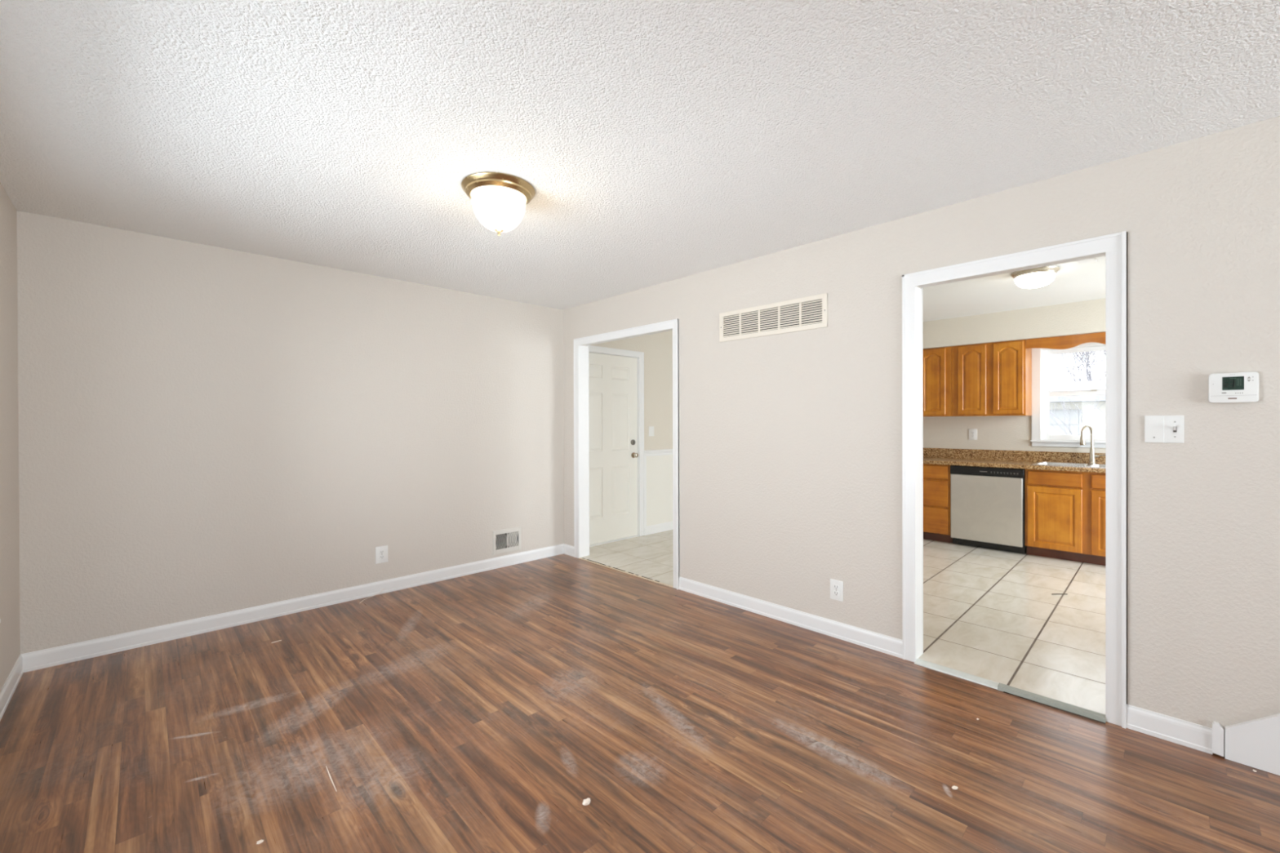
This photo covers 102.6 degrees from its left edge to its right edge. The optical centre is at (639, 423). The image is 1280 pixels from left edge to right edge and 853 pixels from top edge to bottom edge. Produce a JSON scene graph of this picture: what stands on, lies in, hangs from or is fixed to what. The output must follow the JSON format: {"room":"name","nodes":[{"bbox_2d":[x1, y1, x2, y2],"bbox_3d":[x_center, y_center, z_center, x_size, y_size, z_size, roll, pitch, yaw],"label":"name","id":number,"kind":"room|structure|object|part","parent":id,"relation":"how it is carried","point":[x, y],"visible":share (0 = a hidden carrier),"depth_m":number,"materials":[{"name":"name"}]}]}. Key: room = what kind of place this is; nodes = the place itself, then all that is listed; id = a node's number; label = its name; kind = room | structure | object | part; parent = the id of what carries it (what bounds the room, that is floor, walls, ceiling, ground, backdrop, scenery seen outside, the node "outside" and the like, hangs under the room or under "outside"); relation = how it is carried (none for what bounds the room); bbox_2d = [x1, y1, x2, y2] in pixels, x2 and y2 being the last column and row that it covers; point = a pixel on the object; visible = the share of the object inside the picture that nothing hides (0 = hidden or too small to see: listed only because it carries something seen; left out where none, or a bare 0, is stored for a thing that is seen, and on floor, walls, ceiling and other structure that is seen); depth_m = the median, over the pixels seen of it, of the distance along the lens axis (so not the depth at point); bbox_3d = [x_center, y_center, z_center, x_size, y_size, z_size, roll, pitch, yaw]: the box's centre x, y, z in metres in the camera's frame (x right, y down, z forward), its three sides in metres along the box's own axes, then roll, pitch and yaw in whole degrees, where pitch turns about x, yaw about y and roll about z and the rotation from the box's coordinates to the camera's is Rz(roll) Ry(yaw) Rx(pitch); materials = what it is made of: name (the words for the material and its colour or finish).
{"room":"empty living room","nodes":[
{"label":"empty living room","id":0,"kind":"room"},
{"bbox_2d":[0,182,20,691],"bbox_3d":[-0.392,0.097,-0.360,0.120,2.440,8.428,0,0,-44],"label":"wall","id":1,"kind":"structure","parent":0,"point":[10,642],"depth_m":2.51,"materials":[{"name":"beige paint"}]},
{"bbox_2d":[0,654,23,720],"bbox_3d":[-0.341,1.268,-0.310,0.012,0.098,8.428,0,0,-44],"label":"baseboard","id":2,"kind":"structure","parent":1,"relation":"attached to","point":[9,687],"depth_m":2.47,"materials":[{"name":"white paint"}]},
{"bbox_2d":[17,210,672,653],"bbox_3d":[-0.775,0.079,5.218,7.293,2.440,0.120,0,0,-44],"label":"wall","id":3,"kind":"structure","parent":0,"point":[205,430],"depth_m":3.40,"materials":[{"name":"beige paint"}]},
{"bbox_2d":[20,543,564,672],"bbox_3d":[-2.015,1.258,3.925,3.501,0.098,0.012,0,0,-44],"label":"baseboard","id":4,"kind":"structure","parent":3,"relation":"attached to","point":[46,658],"depth_m":3.39,"materials":[{"name":"white paint"}]},
{"bbox_2d":[375,545,387,564],"bbox_3d":[-1.989,1.006,3.953,0.090,0.129,0.008,0,0,-44],"label":"wall outlet","id":5,"kind":"object","parent":3,"relation":"attached to","point":[381,552],"visible":1,"depth_m":3.95,"materials":[{"name":"white plastic"}]},
{"bbox_2d":[492,526,521,555],"bbox_3d":[-1.216,1.067,4.701,0.288,0.213,0.010,0,0,-44],"label":"air vent","id":6,"kind":"object","parent":3,"relation":"in","point":[504,540],"visible":1,"depth_m":4.70,"materials":[{"name":"metal"}]},
{"bbox_2d":[588,345,644,546],"bbox_3d":[-0.352,0.233,5.592,1.013,2.110,0.172,0,0,-44],"label":"door","id":7,"kind":"structure","parent":3,"relation":"in","point":[615,375],"depth_m":5.64,"materials":[{"name":"white paint"}]},
{"bbox_3d":[-0.055,0.354,5.805,0.061,0.061,0.064,0,0,-44],"label":"knob","id":8,"kind":"part","parent":7,"relation":"part of","materials":[{"name":"silver metal"}]},
{"bbox_2d":[644,456,646,527],"bbox_3d":[0.060,0.782,5.921,0.032,0.813,0.008,0,0,-44],"label":"trim","id":9,"kind":"structure","parent":3,"relation":"attached to","point":[645,457],"depth_m":5.92,"materials":[{"name":"white paint"}]},
{"bbox_2d":[648,426,653,436],"bbox_3d":[0.135,0.087,6.010,0.084,0.116,0.010,0,0,-44],"label":"light switch","id":10,"kind":"object","parent":3,"relation":"attached to","point":[651,428],"visible":1,"depth_m":6.00,"materials":[{"name":"white plastic"}]},
{"bbox_2d":[644,520,672,535],"bbox_3d":[0.977,1.231,6.808,2.575,0.098,0.012,0,0,-44],"label":"baseboard","id":11,"kind":"structure","parent":3,"relation":"attached to","point":[653,529],"depth_m":6.07,"materials":[{"name":"white paint"}]},
{"bbox_2d":[644,448,672,456],"bbox_3d":[0.970,0.335,6.807,2.577,0.070,0.026,0,0,-44],"label":"chair rail","id":12,"kind":"object","parent":3,"relation":"attached to","point":[662,451],"visible":0.35,"depth_m":6.07,"materials":[{"name":"white paint"}]},
{"bbox_2d":[646,454,672,526],"bbox_3d":[0.967,0.821,6.814,2.577,0.917,0.012,0,0,-44],"label":"wainscot","id":13,"kind":"structure","parent":3,"relation":"attached to","point":[659,468],"depth_m":6.09,"materials":[{"name":"white paint"}]},
{"bbox_2d":[0,0,1279,321],"bbox_3d":[2.230,-1.180,2.179,7.393,0.080,8.628,0,0,-44],"label":"ceiling","id":14,"kind":"structure","parent":0,"point":[656,142],"depth_m":1.90,"materials":[{"name":"white paint"}]},
{"bbox_2d":[461,171,535,235],"bbox_3d":[-0.679,-1.018,2.472,0.344,0.227,0.344,0,0,-44],"label":"ceiling light","id":15,"kind":"object","parent":14,"relation":"attached to","point":[500,200],"visible":1,"depth_m":2.38,"materials":[{"name":"white glass"}]},
{"bbox_3d":[-0.679,-1.014,2.472,0.256,0.164,0.256,0,0,-44],"label":"lamp shade","id":16,"kind":"part","parent":15,"relation":"part of","materials":[{"name":"white glass"}]},
{"bbox_2d":[1010,265,1059,288],"bbox_3d":[2.975,-1.088,3.867,0.296,0.120,0.296,0,0,-44],"label":"ceiling light","id":17,"kind":"object","parent":14,"relation":"attached to","point":[1036,277],"visible":0.99,"depth_m":3.79,"materials":[{"name":"white glass"}]},
{"bbox_3d":[2.975,-1.070,3.867,0.248,0.084,0.248,0,0,-44],"label":"lamp shade","id":18,"kind":"part","parent":17,"relation":"part of","materials":[{"name":"white glass"}]},
{"bbox_2d":[1076,256,1105,264],"bbox_3d":[3.035,-1.119,3.413,0.200,0.055,0.200,0,0,-44],"label":"ceiling light","id":19,"kind":"object","parent":14,"relation":"attached to","point":[1092,260],"visible":0.16,"depth_m":3.46,"materials":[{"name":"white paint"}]},
{"bbox_2d":[0,529,1279,852],"bbox_3d":[2.238,1.326,2.188,7.393,0.068,8.628,0,0,-44],"label":"floor","id":20,"kind":"structure","parent":0,"point":[480,712],"depth_m":2.15,"materials":[{"name":"laminate"}]},
{"bbox_2d":[256,840,263,844],"bbox_3d":[-1.193,1.310,1.609,0.014,0.006,0.017,0,0,20],"label":"chip","id":21,"kind":"object","parent":20,"relation":"on","point":[260,842],"visible":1,"depth_m":1.61,"materials":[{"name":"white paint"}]},
{"bbox_2d":[325,765,337,791],"bbox_3d":[-1.142,1.309,1.895,0.004,0.004,0.180,0,0,-42],"label":"white sliver","id":22,"kind":"object","parent":20,"relation":"on","point":[326,766],"visible":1,"depth_m":1.89,"materials":[{"name":"paint"}]},
{"bbox_2d":[582,797,590,805],"bbox_3d":[-0.186,1.302,1.770,0.023,0.015,0.029,0,0,19],"label":"chip","id":23,"kind":"object","parent":20,"relation":"on","point":[586,802],"visible":1,"depth_m":1.77,"materials":[{"name":"white paint"}]},
{"bbox_2d":[578,557,673,587],"bbox_3d":[-0.157,1.295,4.513,0.026,0.009,1.224,0,0,-44],"label":"threshold","id":24,"kind":"object","parent":20,"relation":"on","point":[584,559],"visible":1,"depth_m":4.46,"materials":[{"name":"brown wood"}]},
{"bbox_2d":[923,463,952,542],"bbox_3d":[3.199,0.854,5.909,0.570,0.843,0.804,0,0,-44],"label":"base cabinet","id":25,"kind":"object","parent":20,"relation":"on","point":[936,477],"visible":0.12,"depth_m":5.52,"materials":[{"name":"brown wood"}]},
{"bbox_3d":[3.132,1.039,5.584,0.019,0.270,0.398,0,0,-44],"label":"drawer","id":26,"kind":"part","parent":25,"relation":"part of","materials":[{"name":"brown wood"}]},
{"bbox_3d":[3.131,0.746,5.583,0.019,0.270,0.398,0,0,-44],"label":"drawer","id":27,"kind":"part","parent":25,"relation":"part of","materials":[{"name":"brown wood"}]},
{"bbox_3d":[3.130,0.518,5.582,0.019,0.141,0.398,0,0,-44],"label":"drawer","id":28,"kind":"part","parent":25,"relation":"part of","materials":[{"name":"brown wood"}]},
{"bbox_2d":[950,465,1025,554],"bbox_3d":[3.706,0.856,5.394,0.598,0.840,0.633,0,0,-44],"label":"dishwasher","id":29,"kind":"object","parent":20,"relation":"on","point":[988,504],"visible":0.98,"depth_m":5.17,"materials":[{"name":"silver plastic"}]},
{"bbox_3d":[3.503,0.482,5.198,0.032,0.082,0.630,0,0,-44],"label":"control panel","id":30,"kind":"part","parent":29,"relation":"part of","materials":[{"name":"black plastic"}]},
{"bbox_3d":[3.566,1.232,5.260,0.020,0.090,0.623,0,0,-44],"label":"toe panel","id":31,"kind":"part","parent":29,"relation":"part of","materials":[{"name":"black plastic"}]},
{"bbox_2d":[914,657,1106,724],"bbox_3d":[1.774,1.289,2.524,0.068,0.022,0.770,0,0,-44],"label":"threshold","id":32,"kind":"object","parent":20,"relation":"on","point":[1058,704],"visible":0.96,"depth_m":2.45,"materials":[{"name":"metal"}]},
{"bbox_2d":[1025,468,1105,565],"bbox_3d":[4.242,0.855,4.833,0.570,0.843,0.911,0,0,-44],"label":"base cabinet","id":33,"kind":"object","parent":20,"relation":"on","point":[1065,510],"visible":0.62,"depth_m":4.75,"materials":[{"name":"brown wood"}]},
{"bbox_2d":[923,447,1105,472],"bbox_3d":[3.750,0.359,5.338,0.628,0.144,2.390,0,0,-44],"label":"countertop","id":34,"kind":"structure","parent":33,"relation":"on","point":[949,456],"depth_m":5.37,"materials":[{"name":"brown stone"}]},
{"bbox_2d":[1032,461,1105,467],"bbox_3d":[4.244,0.473,4.835,0.490,0.170,0.810,0,0,-44],"label":"sink","id":35,"kind":"object","parent":34,"relation":"in","point":[1041,463],"visible":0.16,"depth_m":5.01,"materials":[{"name":"metal"}]},
{"bbox_3d":[4.087,0.473,4.958,0.375,0.170,0.355,0,0,-44],"label":"bowl","id":36,"kind":"part","parent":35,"relation":"part of","materials":[{"name":"metal"}]},
{"bbox_3d":[4.360,0.473,4.676,0.375,0.170,0.360,0,0,-44],"label":"bowl","id":37,"kind":"part","parent":35,"relation":"part of","materials":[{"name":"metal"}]},
{"bbox_2d":[1080,424,1105,463],"bbox_3d":[4.346,0.198,4.950,0.243,0.379,0.121,0,0,4],"label":"kitchen faucet","id":38,"kind":"object","parent":34,"relation":"on","point":[1091,456],"visible":1,"depth_m":4.96,"materials":[{"name":"silver metal"}]},
{"bbox_3d":[4.311,0.123,4.946,0.185,0.229,0.024,0,0,-22],"label":"spout","id":39,"kind":"part","parent":38,"relation":"part of","materials":[{"name":"silver metal"}]},
{"bbox_3d":[3.880,0.516,4.808,0.019,0.126,0.402,0,0,-44],"label":"drawer","id":40,"kind":"part","parent":33,"relation":"part of","materials":[{"name":"brown wood"}]},
{"bbox_3d":[3.881,0.887,4.809,0.019,0.580,0.402,0,0,-44],"label":"door","id":41,"kind":"part","parent":33,"relation":"part of","materials":[{"name":"brown wood"}]},
{"bbox_3d":[4.202,0.517,4.476,0.019,0.126,0.400,0,0,-44],"label":"drawer","id":42,"kind":"part","parent":33,"relation":"part of","materials":[{"name":"brown wood"}]},
{"bbox_3d":[4.203,0.888,4.477,0.019,0.580,0.400,0,0,-44],"label":"door","id":43,"kind":"part","parent":33,"relation":"part of","materials":[{"name":"brown wood"}]},
{"bbox_2d":[563,115,1279,756],"bbox_3d":[2.202,0.080,2.152,0.101,2.440,8.428,0,0,-44],"label":"wall","id":44,"kind":"structure","parent":0,"point":[790,443],"depth_m":2.42,"materials":[{"name":"beige paint"}]},
{"bbox_2d":[564,543,573,556],"bbox_3d":[-0.700,1.250,5.074,0.012,0.098,0.194,0,0,-44],"label":"baseboard","id":45,"kind":"structure","parent":44,"relation":"attached to","point":[568,549],"depth_m":5.07,"materials":[{"name":"white paint"}]},
{"bbox_2d":[573,318,679,589],"bbox_3d":[-0.128,0.237,4.551,0.139,2.123,1.352,0,0,-44],"label":"door frame","id":46,"kind":"structure","parent":44,"relation":"attached to","point":[581,394],"depth_m":4.95,"materials":[{"name":"white paint"}]},
{"bbox_2d":[719,293,827,342],"bbox_3d":[0.866,-0.700,3.447,0.010,0.208,0.819,0,0,-44],"label":"air vent","id":47,"kind":"object","parent":44,"relation":"in","point":[797,314],"visible":1,"depth_m":3.41,"materials":[{"name":"white metal"}]},
{"bbox_3d":[0.653,-0.699,3.667,0.006,0.143,0.140,0,0,-44],"label":"louver panel","id":48,"kind":"part","parent":47,"relation":"part of","materials":[{"name":"beige paint"}]},
{"bbox_3d":[0.760,-0.699,3.557,0.006,0.143,0.140,0,0,-44],"label":"louver panel","id":49,"kind":"part","parent":47,"relation":"part of","materials":[{"name":"beige paint"}]},
{"bbox_3d":[0.866,-0.699,3.447,0.006,0.143,0.140,0,0,-44],"label":"louver panel","id":50,"kind":"part","parent":47,"relation":"part of","materials":[{"name":"beige paint"}]},
{"bbox_3d":[0.973,-0.699,3.337,0.006,0.143,0.140,0,0,-44],"label":"louver panel","id":51,"kind":"part","parent":47,"relation":"part of","materials":[{"name":"beige paint"}]},
{"bbox_3d":[1.079,-0.699,3.227,0.006,0.143,0.140,0,0,-44],"label":"louver panel","id":52,"kind":"part","parent":47,"relation":"part of","materials":[{"name":"beige paint"}]},
{"bbox_2d":[678,576,902,658],"bbox_3d":[0.884,1.251,3.439,0.012,0.098,1.655,0,0,-44],"label":"baseboard","id":53,"kind":"structure","parent":44,"relation":"attached to","point":[886,644],"depth_m":3.28,"materials":[{"name":"white paint"}]},
{"bbox_2d":[830,578,843,601],"bbox_3d":[1.195,1.011,3.120,0.008,0.122,0.080,0,0,-44],"label":"wall outlet","id":54,"kind":"object","parent":44,"relation":"attached to","point":[836,586],"visible":1,"depth_m":3.12,"materials":[{"name":"white plastic"}]},
{"bbox_2d":[833,584,839,590],"bbox_3d":[1.193,0.992,3.118,0.004,0.029,0.034,0,0,-44],"label":"receptacle","id":55,"kind":"object","parent":54,"relation":"attached to","point":[836,587],"depth_m":3.12,"materials":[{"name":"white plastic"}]},
{"bbox_2d":[833,590,839,596],"bbox_3d":[1.193,1.030,3.118,0.004,0.029,0.034,0,0,-44],"label":"receptacle","id":56,"kind":"object","parent":54,"relation":"attached to","point":[836,593],"depth_m":3.12,"materials":[{"name":"white plastic"}]},
{"bbox_2d":[902,231,1127,728],"bbox_3d":[1.808,0.240,2.553,0.139,2.121,0.902,0,0,-44],"label":"door frame","id":57,"kind":"structure","parent":44,"relation":"attached to","point":[1113,246],"depth_m":2.29,"materials":[{"name":"white paint"}]},
{"bbox_2d":[1144,415,1184,443],"bbox_3d":[2.155,0.022,2.110,0.024,0.113,0.114,0,0,-44],"label":"light switch","id":58,"kind":"object","parent":44,"relation":"attached to","point":[1157,428],"visible":1,"depth_m":2.11,"materials":[{"name":"white plastic"}]},
{"bbox_3d":[2.142,0.022,2.136,0.007,0.113,0.057,0,0,-44],"label":"blank plate","id":59,"kind":"part","parent":58,"relation":"part of","materials":[{"name":"white plastic"}]},
{"bbox_3d":[2.181,0.022,2.096,0.006,0.113,0.058,0,0,-44],"label":"plate","id":60,"kind":"part","parent":58,"relation":"part of","materials":[{"name":"white plastic"}]},
{"bbox_2d":[1126,704,1212,754],"bbox_3d":[2.171,1.252,2.111,0.012,0.098,0.247,0,0,-44],"label":"baseboard","id":61,"kind":"structure","parent":44,"relation":"attached to","point":[1193,735],"depth_m":2.10,"materials":[{"name":"white paint"}]},
{"bbox_2d":[1212,720,1223,756],"bbox_3d":[2.263,1.232,2.009,0.021,0.120,0.030,0,0,-44],"label":"trim","id":62,"kind":"structure","parent":44,"relation":"attached to","point":[1217,729],"depth_m":2.00,"materials":[{"name":"white paint"}]},
{"bbox_2d":[1208,371,1258,403],"bbox_3d":[2.282,-0.139,1.974,0.030,0.116,0.127,0,0,-44],"label":"thermostat","id":63,"kind":"object","parent":44,"relation":"attached to","point":[1233,387],"visible":1,"depth_m":1.96,"materials":[{"name":"white plastic"}]},
{"bbox_2d":[1224,713,1279,775],"bbox_3d":[2.657,0.806,1.600,0.021,0.987,1.100,0,0,-44],"label":"trim","id":64,"kind":"structure","parent":44,"relation":"attached to","point":[1255,743],"depth_m":1.94,"materials":[{"name":"white paint"}]},
{"bbox_2d":[922,297,1105,349],"bbox_3d":[4.138,-1.005,5.122,0.359,0.303,4.200,0,0,-44],"label":"wall","id":65,"kind":"structure","parent":0,"point":[1087,317],"depth_m":5.18,"materials":[{"name":"paint"}]},
{"bbox_2d":[1026,332,1105,349],"bbox_3d":[4.221,-0.784,4.817,0.020,0.128,0.966,0,0,-44],"label":"window valance","id":66,"kind":"object","parent":65,"relation":"attached to","point":[1065,342],"visible":0.69,"depth_m":4.94,"materials":[{"name":"brown wood"}]},
{"bbox_2d":[923,415,1105,453],"bbox_3d":[3.845,0.062,5.776,0.120,2.440,5.748,0,0,-44],"label":"wall","id":67,"kind":"structure","parent":0,"point":[993,433],"depth_m":5.70,"materials":[{"name":"paint"}]},
{"bbox_2d":[923,346,951,417],"bbox_3d":[3.310,-0.468,5.980,0.359,0.766,0.656,0,0,-44],"label":"upper cabinet","id":68,"kind":"object","parent":67,"relation":"attached to","point":[937,362],"visible":0.5,"depth_m":5.72,"materials":[{"name":"brown wood"}]},
{"bbox_2d":[968,428,977,439],"bbox_3d":[3.751,0.118,5.781,0.008,0.124,0.080,0,0,-44],"label":"wall outlet","id":69,"kind":"object","parent":67,"relation":"attached to","point":[972,432],"visible":1,"depth_m":5.78,"materials":[{"name":"white plastic"}]},
{"bbox_2d":[951,339,1031,416],"bbox_3d":[3.768,-0.468,5.508,0.359,0.766,0.654,0,0,-44],"label":"upper cabinet","id":70,"kind":"object","parent":67,"relation":"attached to","point":[994,379],"visible":0.98,"depth_m":5.37,"materials":[{"name":"brown wood"}]},
{"bbox_3d":[3.550,-0.467,5.488,0.019,0.733,0.260,0,0,-44],"label":"door","id":71,"kind":"part","parent":70,"relation":"part of","materials":[{"name":"brown wood"}]},
{"bbox_3d":[3.772,-0.467,5.259,0.019,0.733,0.257,0,0,-44],"label":"door","id":72,"kind":"part","parent":70,"relation":"part of","materials":[{"name":"brown wood"}]},
{"bbox_2d":[1030,342,1105,448],"bbox_3d":[4.489,-0.309,5.077,0.165,1.085,0.987,0,0,-44],"label":"window","id":73,"kind":"structure","parent":67,"relation":"in","point":[1041,393],"depth_m":5.34,"materials":[{"name":"white paint"}]},
{"bbox_3d":[4.512,-0.079,5.099,0.028,0.494,0.803,0,0,-44],"label":"sash","id":74,"kind":"part","parent":73,"relation":"part of","materials":[{"name":"glass"}]},
{"bbox_3d":[4.536,-0.526,5.122,0.028,0.484,0.803,0,0,-44],"label":"sash","id":75,"kind":"part","parent":73,"relation":"part of","materials":[{"name":"white paint"}]},
{"label":"outside","id":76,"kind":"structure","parent":0,"visible":0},
{"bbox_3d":[24.139,1.555,23.384,52.800,0.100,60.000,0,0,-44],"label":"ground","id":77,"kind":"structure","parent":76,"visible":0},
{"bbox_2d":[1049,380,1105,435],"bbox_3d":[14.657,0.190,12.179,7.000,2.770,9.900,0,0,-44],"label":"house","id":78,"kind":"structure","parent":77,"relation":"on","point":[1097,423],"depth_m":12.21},
{"bbox_2d":[1049,350,1105,382],"bbox_3d":[15.915,-1.032,18.051,1.958,5.172,3.409,0,0,-37],"label":"bare tree","id":79,"kind":"object","parent":77,"relation":"on","point":[1087,355],"visible":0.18,"depth_m":18.11,"materials":[{"name":"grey plant"}]},
{"bbox_2d":[1049,372,1105,435],"bbox_3d":[8.336,0.329,9.344,2.088,2.558,1.621,0,0,-23],"label":"tree","id":80,"kind":"object","parent":77,"relation":"on","point":[1063,400],"visible":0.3,"depth_m":9.35,"materials":[{"name":"grey plant"}]}
]}

